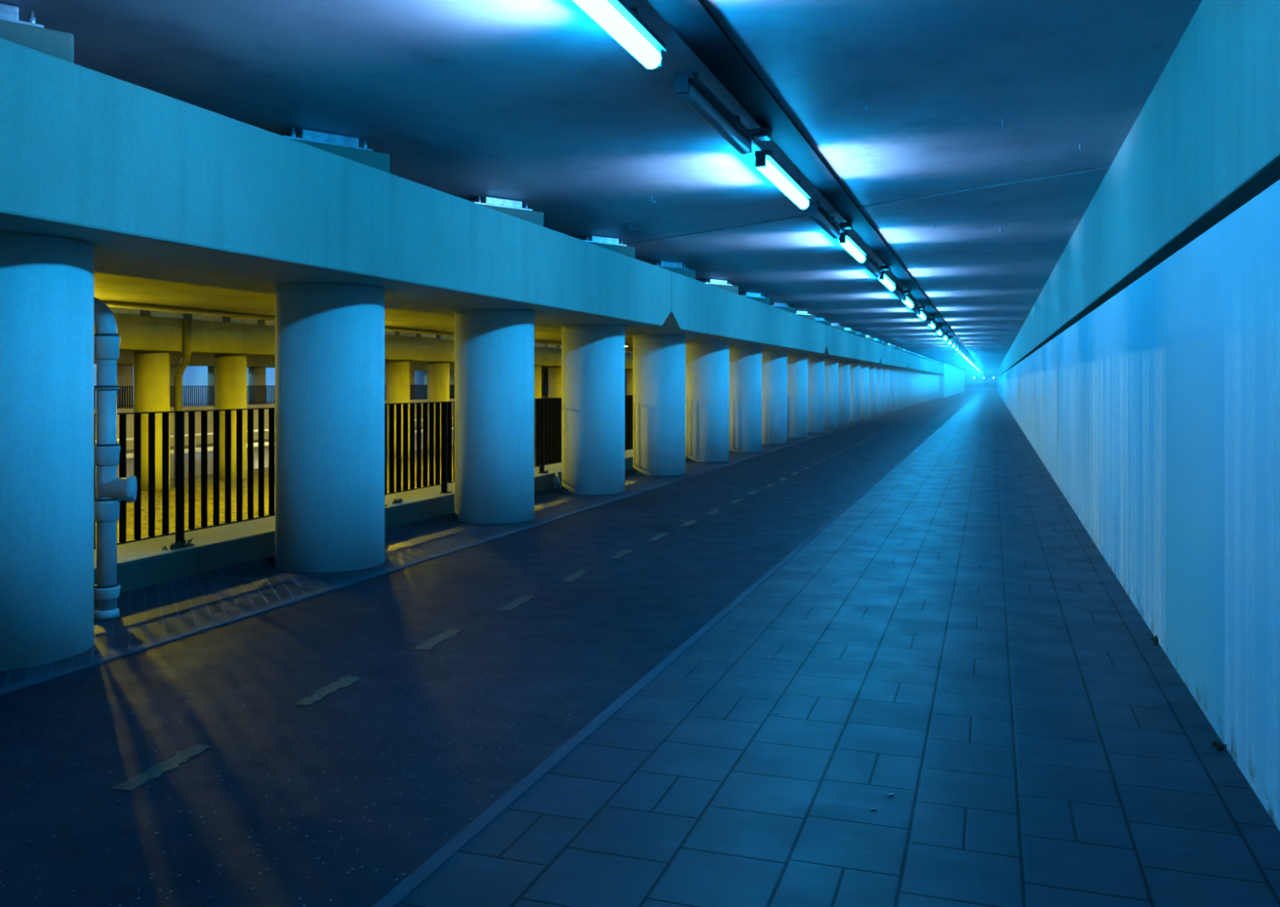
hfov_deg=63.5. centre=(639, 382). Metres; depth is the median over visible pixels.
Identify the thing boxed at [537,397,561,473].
railing panel
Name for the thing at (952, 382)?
wall
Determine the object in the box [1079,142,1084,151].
ceiling hook
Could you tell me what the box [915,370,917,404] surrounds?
concrete column
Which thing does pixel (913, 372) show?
concrete column
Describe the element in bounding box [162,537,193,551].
weeds
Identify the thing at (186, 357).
downpipe
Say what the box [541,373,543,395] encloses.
concrete column
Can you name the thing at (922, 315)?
diffuser
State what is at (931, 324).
tube light
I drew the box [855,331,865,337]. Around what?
pedestal
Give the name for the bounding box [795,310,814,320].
pedestal
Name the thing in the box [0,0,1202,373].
ceiling
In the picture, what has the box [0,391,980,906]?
road
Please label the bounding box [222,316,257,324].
pedestal
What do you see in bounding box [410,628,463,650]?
lane marking
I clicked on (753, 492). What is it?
lane marking
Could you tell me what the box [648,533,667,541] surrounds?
lane marking
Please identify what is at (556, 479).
paper scrap
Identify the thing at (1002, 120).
ceiling hook
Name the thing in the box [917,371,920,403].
concrete column
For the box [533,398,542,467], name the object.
railing panel
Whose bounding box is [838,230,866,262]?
tube light
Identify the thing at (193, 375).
wall
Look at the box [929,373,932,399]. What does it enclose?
concrete column
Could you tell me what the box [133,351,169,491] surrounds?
concrete column
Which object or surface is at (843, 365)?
concrete column
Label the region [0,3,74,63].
pedestal
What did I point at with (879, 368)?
concrete column
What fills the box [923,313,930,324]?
tube light
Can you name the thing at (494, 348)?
concrete column
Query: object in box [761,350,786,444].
concrete column
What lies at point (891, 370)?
concrete column
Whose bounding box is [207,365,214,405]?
concrete column
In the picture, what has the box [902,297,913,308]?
diffuser
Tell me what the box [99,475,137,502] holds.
outlet
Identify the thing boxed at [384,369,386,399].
concrete column
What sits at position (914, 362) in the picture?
concrete beam
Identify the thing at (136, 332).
concrete beam
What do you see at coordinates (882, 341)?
pedestal
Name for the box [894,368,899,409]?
concrete column
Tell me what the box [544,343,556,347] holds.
pedestal
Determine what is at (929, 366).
concrete beam
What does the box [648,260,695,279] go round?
pedestal
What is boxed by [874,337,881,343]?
pedestal
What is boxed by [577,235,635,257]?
pedestal
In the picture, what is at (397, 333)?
pedestal
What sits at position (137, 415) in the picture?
railing panel
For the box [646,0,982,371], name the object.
cable tray
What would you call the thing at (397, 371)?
concrete column
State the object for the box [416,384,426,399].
railing panel
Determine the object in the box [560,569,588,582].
lane marking
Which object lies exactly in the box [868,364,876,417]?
concrete column
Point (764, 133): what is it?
junction box
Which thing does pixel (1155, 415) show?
wall
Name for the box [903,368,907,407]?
concrete column
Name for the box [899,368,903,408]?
concrete column
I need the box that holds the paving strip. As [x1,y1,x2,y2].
[0,397,940,687]
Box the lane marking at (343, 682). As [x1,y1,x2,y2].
[293,675,360,705]
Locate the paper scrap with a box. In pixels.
[552,470,560,488]
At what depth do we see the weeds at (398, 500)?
12.46 m
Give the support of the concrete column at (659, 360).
on the paving strip
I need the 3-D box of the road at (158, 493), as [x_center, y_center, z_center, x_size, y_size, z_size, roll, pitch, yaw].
[-4.015,3.210,54.695,10.132,0.168,119.000,0,0,19]
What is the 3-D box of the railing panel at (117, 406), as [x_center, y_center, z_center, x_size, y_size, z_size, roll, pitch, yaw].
[-25.983,0.742,50.458,0.060,1.100,3.390,0,0,19]
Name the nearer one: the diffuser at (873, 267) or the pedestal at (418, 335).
the diffuser at (873, 267)
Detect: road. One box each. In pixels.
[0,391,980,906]
[93,395,548,449]
[95,424,453,487]
[95,445,453,545]
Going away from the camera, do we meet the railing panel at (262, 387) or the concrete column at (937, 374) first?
the railing panel at (262, 387)
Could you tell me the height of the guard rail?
1.020 m
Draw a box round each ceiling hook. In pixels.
[864,100,871,111]
[1001,119,1008,128]
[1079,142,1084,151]
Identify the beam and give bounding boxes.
[0,37,671,328]
[93,313,632,368]
[93,351,548,373]
[625,271,826,354]
[807,324,880,363]
[868,343,907,368]
[899,353,924,370]
[917,359,935,373]
[933,363,942,373]
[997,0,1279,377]
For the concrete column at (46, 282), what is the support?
on the paving strip
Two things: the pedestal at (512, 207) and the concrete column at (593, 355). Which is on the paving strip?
the concrete column at (593, 355)
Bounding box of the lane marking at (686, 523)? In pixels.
[679,520,697,526]
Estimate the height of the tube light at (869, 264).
0.255 m
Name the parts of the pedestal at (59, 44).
plate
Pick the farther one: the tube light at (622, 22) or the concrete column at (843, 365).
the concrete column at (843, 365)
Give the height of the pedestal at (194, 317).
0.221 m
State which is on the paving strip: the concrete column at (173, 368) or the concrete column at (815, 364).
the concrete column at (815, 364)
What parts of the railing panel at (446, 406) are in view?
post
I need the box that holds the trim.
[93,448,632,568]
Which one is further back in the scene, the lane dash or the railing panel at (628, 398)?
the railing panel at (628, 398)
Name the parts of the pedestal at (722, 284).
plate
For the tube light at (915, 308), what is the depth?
27.83 m
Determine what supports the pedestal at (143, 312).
on the concrete beam at (136, 332)
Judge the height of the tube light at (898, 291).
0.255 m
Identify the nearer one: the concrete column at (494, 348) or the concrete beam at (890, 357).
the concrete column at (494, 348)
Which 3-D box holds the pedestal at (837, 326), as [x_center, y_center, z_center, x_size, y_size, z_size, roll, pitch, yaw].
[6.811,-1.978,37.625,1.224,0.341,0.620,0,0,-40]
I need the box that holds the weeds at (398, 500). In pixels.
[392,497,402,503]
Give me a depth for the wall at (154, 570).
9.47 m
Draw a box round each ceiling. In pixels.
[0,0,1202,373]
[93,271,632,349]
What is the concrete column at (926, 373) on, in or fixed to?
on the paving strip
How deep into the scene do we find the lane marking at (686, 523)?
12.48 m
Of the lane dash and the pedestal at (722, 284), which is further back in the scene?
the pedestal at (722, 284)
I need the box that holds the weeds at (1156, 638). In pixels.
[1151,635,1158,644]
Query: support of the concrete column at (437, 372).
on the road at (130, 461)
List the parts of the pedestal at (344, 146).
plate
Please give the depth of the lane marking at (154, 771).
4.54 m
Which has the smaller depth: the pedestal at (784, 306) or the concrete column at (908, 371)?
the pedestal at (784, 306)
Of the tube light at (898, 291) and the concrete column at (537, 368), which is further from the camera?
the concrete column at (537, 368)
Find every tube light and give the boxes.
[572,0,666,69]
[673,70,755,154]
[754,150,811,208]
[808,200,842,239]
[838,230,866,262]
[862,253,882,277]
[878,270,896,290]
[892,282,905,299]
[902,293,914,308]
[911,301,920,314]
[917,309,926,319]
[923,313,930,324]
[928,320,935,328]
[933,323,938,332]
[937,328,942,335]
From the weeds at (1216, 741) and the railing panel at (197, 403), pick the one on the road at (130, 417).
the railing panel at (197, 403)
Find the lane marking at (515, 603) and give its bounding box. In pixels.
[497,595,536,610]
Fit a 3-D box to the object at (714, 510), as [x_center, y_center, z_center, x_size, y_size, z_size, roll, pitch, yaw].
[0.973,1.698,13.615,0.122,0.003,0.547,0,0,14]
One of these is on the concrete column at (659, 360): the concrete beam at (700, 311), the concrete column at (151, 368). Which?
the concrete beam at (700, 311)
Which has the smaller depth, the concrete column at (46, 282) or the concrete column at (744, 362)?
the concrete column at (46, 282)
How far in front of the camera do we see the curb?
8.01 m
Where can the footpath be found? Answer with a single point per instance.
(957, 644)
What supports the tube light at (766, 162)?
attached to the ceiling at (535, 103)
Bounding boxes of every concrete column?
[0,231,93,671]
[116,364,133,408]
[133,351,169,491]
[169,364,178,406]
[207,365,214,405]
[214,353,246,480]
[248,366,266,404]
[275,283,384,573]
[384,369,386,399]
[386,360,409,457]
[409,369,414,399]
[424,370,426,384]
[426,361,449,453]
[449,370,454,398]
[454,308,533,523]
[533,364,541,398]
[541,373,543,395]
[548,365,561,397]
[561,324,625,494]
[626,368,632,395]
[632,333,685,475]
[685,341,728,462]
[728,346,761,451]
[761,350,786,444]
[786,353,807,437]
[807,355,824,432]
[824,358,838,428]
[838,360,849,424]
[849,361,860,422]
[860,363,868,418]
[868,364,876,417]
[876,365,883,414]
[883,366,888,413]
[888,367,894,411]
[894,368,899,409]
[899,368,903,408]
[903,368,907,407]
[907,369,911,406]
[911,370,915,404]
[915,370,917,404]
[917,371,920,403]
[920,371,923,402]
[923,372,925,401]
[925,372,928,401]
[928,373,929,400]
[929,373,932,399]
[932,373,933,399]
[933,373,935,399]
[935,373,937,398]
[937,373,938,398]
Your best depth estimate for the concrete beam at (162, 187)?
7.46 m
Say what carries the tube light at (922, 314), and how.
attached to the ceiling at (535, 103)
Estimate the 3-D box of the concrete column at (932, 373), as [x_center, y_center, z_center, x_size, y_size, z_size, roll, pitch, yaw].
[28.624,0.414,102.555,0.985,2.592,0.985,0,0,19]
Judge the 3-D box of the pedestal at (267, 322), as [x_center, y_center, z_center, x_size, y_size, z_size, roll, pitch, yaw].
[-12.795,-1.998,35.134,1.200,0.221,1.292,0,0,19]
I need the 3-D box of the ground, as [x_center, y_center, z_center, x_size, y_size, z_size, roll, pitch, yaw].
[87.125,1.850,256.613,60.000,0.300,118.000,0,0,19]
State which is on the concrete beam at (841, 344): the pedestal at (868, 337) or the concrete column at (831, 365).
the pedestal at (868, 337)
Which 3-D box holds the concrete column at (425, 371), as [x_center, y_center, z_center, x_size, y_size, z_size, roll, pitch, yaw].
[-16.392,0.309,81.114,0.985,2.442,0.985,0,0,19]
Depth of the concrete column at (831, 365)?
38.06 m
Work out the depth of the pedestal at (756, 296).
24.83 m
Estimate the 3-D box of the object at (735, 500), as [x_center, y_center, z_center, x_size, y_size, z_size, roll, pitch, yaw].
[1.350,1.698,14.742,0.130,0.003,0.544,0,0,16]
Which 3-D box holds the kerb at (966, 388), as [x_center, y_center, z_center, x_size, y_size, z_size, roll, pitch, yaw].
[73.129,1.450,224.720,12.000,0.500,0.600,0,0,19]
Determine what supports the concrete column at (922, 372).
on the paving strip
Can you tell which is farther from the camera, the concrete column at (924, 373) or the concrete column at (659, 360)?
the concrete column at (924, 373)
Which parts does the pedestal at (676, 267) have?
plate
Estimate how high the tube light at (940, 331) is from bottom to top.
0.255 m
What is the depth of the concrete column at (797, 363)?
31.64 m
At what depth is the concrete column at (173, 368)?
55.05 m
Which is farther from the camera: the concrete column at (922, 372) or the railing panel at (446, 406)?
the concrete column at (922, 372)
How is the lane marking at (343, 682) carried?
on the road at (335, 800)
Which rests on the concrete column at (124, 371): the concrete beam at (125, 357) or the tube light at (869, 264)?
the concrete beam at (125, 357)
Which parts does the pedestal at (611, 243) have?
plate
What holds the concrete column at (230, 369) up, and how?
on the road at (130, 461)
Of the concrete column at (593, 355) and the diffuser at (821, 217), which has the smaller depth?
the diffuser at (821, 217)
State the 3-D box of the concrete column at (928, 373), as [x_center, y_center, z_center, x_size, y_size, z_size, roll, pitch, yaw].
[26.450,0.414,96.151,0.985,2.592,0.985,0,0,19]
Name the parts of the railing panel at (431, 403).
rail, rail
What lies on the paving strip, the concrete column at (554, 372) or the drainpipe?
the drainpipe
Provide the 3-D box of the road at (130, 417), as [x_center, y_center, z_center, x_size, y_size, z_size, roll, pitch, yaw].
[-22.109,2.494,60.838,1.190,2.404,119.000,0,0,19]
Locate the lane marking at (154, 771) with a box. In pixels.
[108,744,211,791]
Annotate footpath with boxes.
[396,391,1279,906]
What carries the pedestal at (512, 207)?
on the concrete beam at (162, 187)
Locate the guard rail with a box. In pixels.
[95,417,453,457]
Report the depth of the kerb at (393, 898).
4.69 m
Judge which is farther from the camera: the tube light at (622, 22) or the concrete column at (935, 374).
the concrete column at (935, 374)
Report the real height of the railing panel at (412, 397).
1.100 m
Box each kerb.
[372,393,977,906]
[964,387,996,390]
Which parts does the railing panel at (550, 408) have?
post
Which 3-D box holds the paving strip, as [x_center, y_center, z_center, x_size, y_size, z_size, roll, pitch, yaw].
[27.002,1.848,98.023,1.490,0.304,221.000,0,0,19]
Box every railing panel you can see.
[93,386,133,408]
[93,410,180,549]
[169,386,184,406]
[175,407,275,546]
[183,386,214,406]
[246,385,268,404]
[267,385,275,404]
[384,401,444,506]
[409,384,417,399]
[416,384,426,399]
[440,400,454,493]
[449,384,454,398]
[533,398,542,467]
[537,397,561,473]
[625,395,632,450]
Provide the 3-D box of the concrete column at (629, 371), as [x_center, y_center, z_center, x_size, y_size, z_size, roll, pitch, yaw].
[-0.443,1.186,72.514,0.985,4.221,0.985,0,0,19]
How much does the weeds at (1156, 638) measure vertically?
0.037 m
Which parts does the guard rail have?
rail, rail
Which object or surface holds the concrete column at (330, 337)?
on the paving strip
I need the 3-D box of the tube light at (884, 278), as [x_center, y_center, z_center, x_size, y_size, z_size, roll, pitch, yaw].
[4.913,-2.032,20.522,0.142,0.255,2.326,0,0,19]
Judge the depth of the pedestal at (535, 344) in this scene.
55.13 m
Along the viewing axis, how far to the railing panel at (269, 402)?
61.96 m
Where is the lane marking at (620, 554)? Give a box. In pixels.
[610,549,633,559]
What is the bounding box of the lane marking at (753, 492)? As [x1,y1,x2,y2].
[747,490,758,494]
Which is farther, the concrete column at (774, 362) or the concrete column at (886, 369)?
the concrete column at (886, 369)
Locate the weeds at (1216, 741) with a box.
[1211,738,1226,751]
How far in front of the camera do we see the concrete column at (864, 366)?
47.68 m
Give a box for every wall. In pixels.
[93,364,548,408]
[93,457,632,599]
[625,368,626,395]
[938,362,964,397]
[964,382,996,387]
[996,179,1279,831]
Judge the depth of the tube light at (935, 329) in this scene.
37.98 m
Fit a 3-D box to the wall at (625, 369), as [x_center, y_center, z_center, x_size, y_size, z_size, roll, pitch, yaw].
[9.018,0.569,113.264,40.470,5.455,0.300,0,0,19]
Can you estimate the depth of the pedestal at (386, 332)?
41.43 m
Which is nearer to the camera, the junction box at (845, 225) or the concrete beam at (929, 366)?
the junction box at (845, 225)
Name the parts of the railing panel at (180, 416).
post, rail, rail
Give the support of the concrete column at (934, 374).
on the paving strip
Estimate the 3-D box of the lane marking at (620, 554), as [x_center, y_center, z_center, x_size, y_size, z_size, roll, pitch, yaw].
[-0.184,1.698,10.222,0.130,0.003,0.544,0,0,16]
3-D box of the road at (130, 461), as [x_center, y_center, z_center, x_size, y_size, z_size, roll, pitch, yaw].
[-6.793,3.496,55.638,33.559,0.400,119.000,0,0,19]
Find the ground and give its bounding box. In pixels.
[964,390,996,391]
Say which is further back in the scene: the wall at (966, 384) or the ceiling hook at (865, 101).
the wall at (966, 384)
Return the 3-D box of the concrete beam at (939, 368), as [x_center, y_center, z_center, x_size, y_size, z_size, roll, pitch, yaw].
[29.089,-1.345,103.919,1.938,0.921,16.653,0,0,19]
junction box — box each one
[747,127,771,141]
[839,222,852,229]
[880,265,889,270]
[904,289,911,293]
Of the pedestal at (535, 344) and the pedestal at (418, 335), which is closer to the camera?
the pedestal at (418, 335)
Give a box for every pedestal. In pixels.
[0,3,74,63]
[108,306,140,315]
[140,309,183,319]
[183,312,222,321]
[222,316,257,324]
[257,319,275,325]
[282,128,389,173]
[384,330,395,335]
[395,331,416,337]
[416,333,435,338]
[435,334,454,340]
[469,195,543,226]
[533,342,544,346]
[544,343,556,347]
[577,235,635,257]
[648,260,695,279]
[697,278,737,293]
[737,292,770,305]
[770,302,795,314]
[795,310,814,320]
[814,317,831,326]
[831,322,844,331]
[844,327,855,334]
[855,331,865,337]
[865,334,874,341]
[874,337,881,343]
[881,340,888,346]
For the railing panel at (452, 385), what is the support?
on the road at (130, 417)
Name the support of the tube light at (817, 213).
attached to the ceiling at (535, 103)
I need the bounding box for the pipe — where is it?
[101,300,632,351]
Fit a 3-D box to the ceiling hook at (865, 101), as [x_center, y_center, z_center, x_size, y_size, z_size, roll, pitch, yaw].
[1.749,-2.121,7.928,0.051,0.077,0.016,0,0,19]
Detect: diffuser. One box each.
[809,209,840,239]
[863,261,880,277]
[878,275,895,290]
[893,288,904,299]
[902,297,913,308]
[911,306,919,314]
[918,312,925,319]
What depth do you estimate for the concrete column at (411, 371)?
77.61 m
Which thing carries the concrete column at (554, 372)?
on the road at (130, 461)
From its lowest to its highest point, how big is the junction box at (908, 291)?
0.072 m
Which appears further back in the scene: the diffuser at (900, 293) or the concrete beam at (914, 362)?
the concrete beam at (914, 362)
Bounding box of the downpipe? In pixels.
[173,318,191,487]
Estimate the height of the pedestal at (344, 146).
0.341 m
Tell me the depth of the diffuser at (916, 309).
28.00 m
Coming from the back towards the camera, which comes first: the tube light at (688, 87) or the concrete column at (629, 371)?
the concrete column at (629, 371)
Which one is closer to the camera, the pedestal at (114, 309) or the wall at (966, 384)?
the pedestal at (114, 309)
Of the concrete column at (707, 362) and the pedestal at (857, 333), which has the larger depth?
the pedestal at (857, 333)
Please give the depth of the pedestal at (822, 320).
34.38 m
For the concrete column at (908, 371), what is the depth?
73.32 m
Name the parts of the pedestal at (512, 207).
plate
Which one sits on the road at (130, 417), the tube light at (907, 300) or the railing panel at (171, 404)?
the railing panel at (171, 404)
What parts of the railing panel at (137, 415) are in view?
rail, rail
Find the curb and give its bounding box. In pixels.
[0,397,941,694]
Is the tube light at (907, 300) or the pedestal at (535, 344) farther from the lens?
the pedestal at (535, 344)
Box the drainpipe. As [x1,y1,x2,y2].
[93,297,137,619]
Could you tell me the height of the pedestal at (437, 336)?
0.221 m
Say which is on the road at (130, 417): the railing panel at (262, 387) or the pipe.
the railing panel at (262, 387)
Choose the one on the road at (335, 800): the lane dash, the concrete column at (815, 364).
the lane dash
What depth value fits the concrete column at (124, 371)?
51.93 m
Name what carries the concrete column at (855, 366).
on the paving strip
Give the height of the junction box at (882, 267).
0.072 m
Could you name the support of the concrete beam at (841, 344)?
on the concrete column at (843, 365)
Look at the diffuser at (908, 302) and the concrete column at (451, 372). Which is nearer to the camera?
the diffuser at (908, 302)
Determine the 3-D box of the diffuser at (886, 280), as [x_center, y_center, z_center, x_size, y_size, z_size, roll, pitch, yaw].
[4.904,-1.966,20.525,0.124,0.124,2.246,0,0,19]
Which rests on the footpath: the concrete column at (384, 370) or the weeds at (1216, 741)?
the weeds at (1216, 741)
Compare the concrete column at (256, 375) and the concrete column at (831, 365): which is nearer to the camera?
the concrete column at (831, 365)
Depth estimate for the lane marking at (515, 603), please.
7.96 m

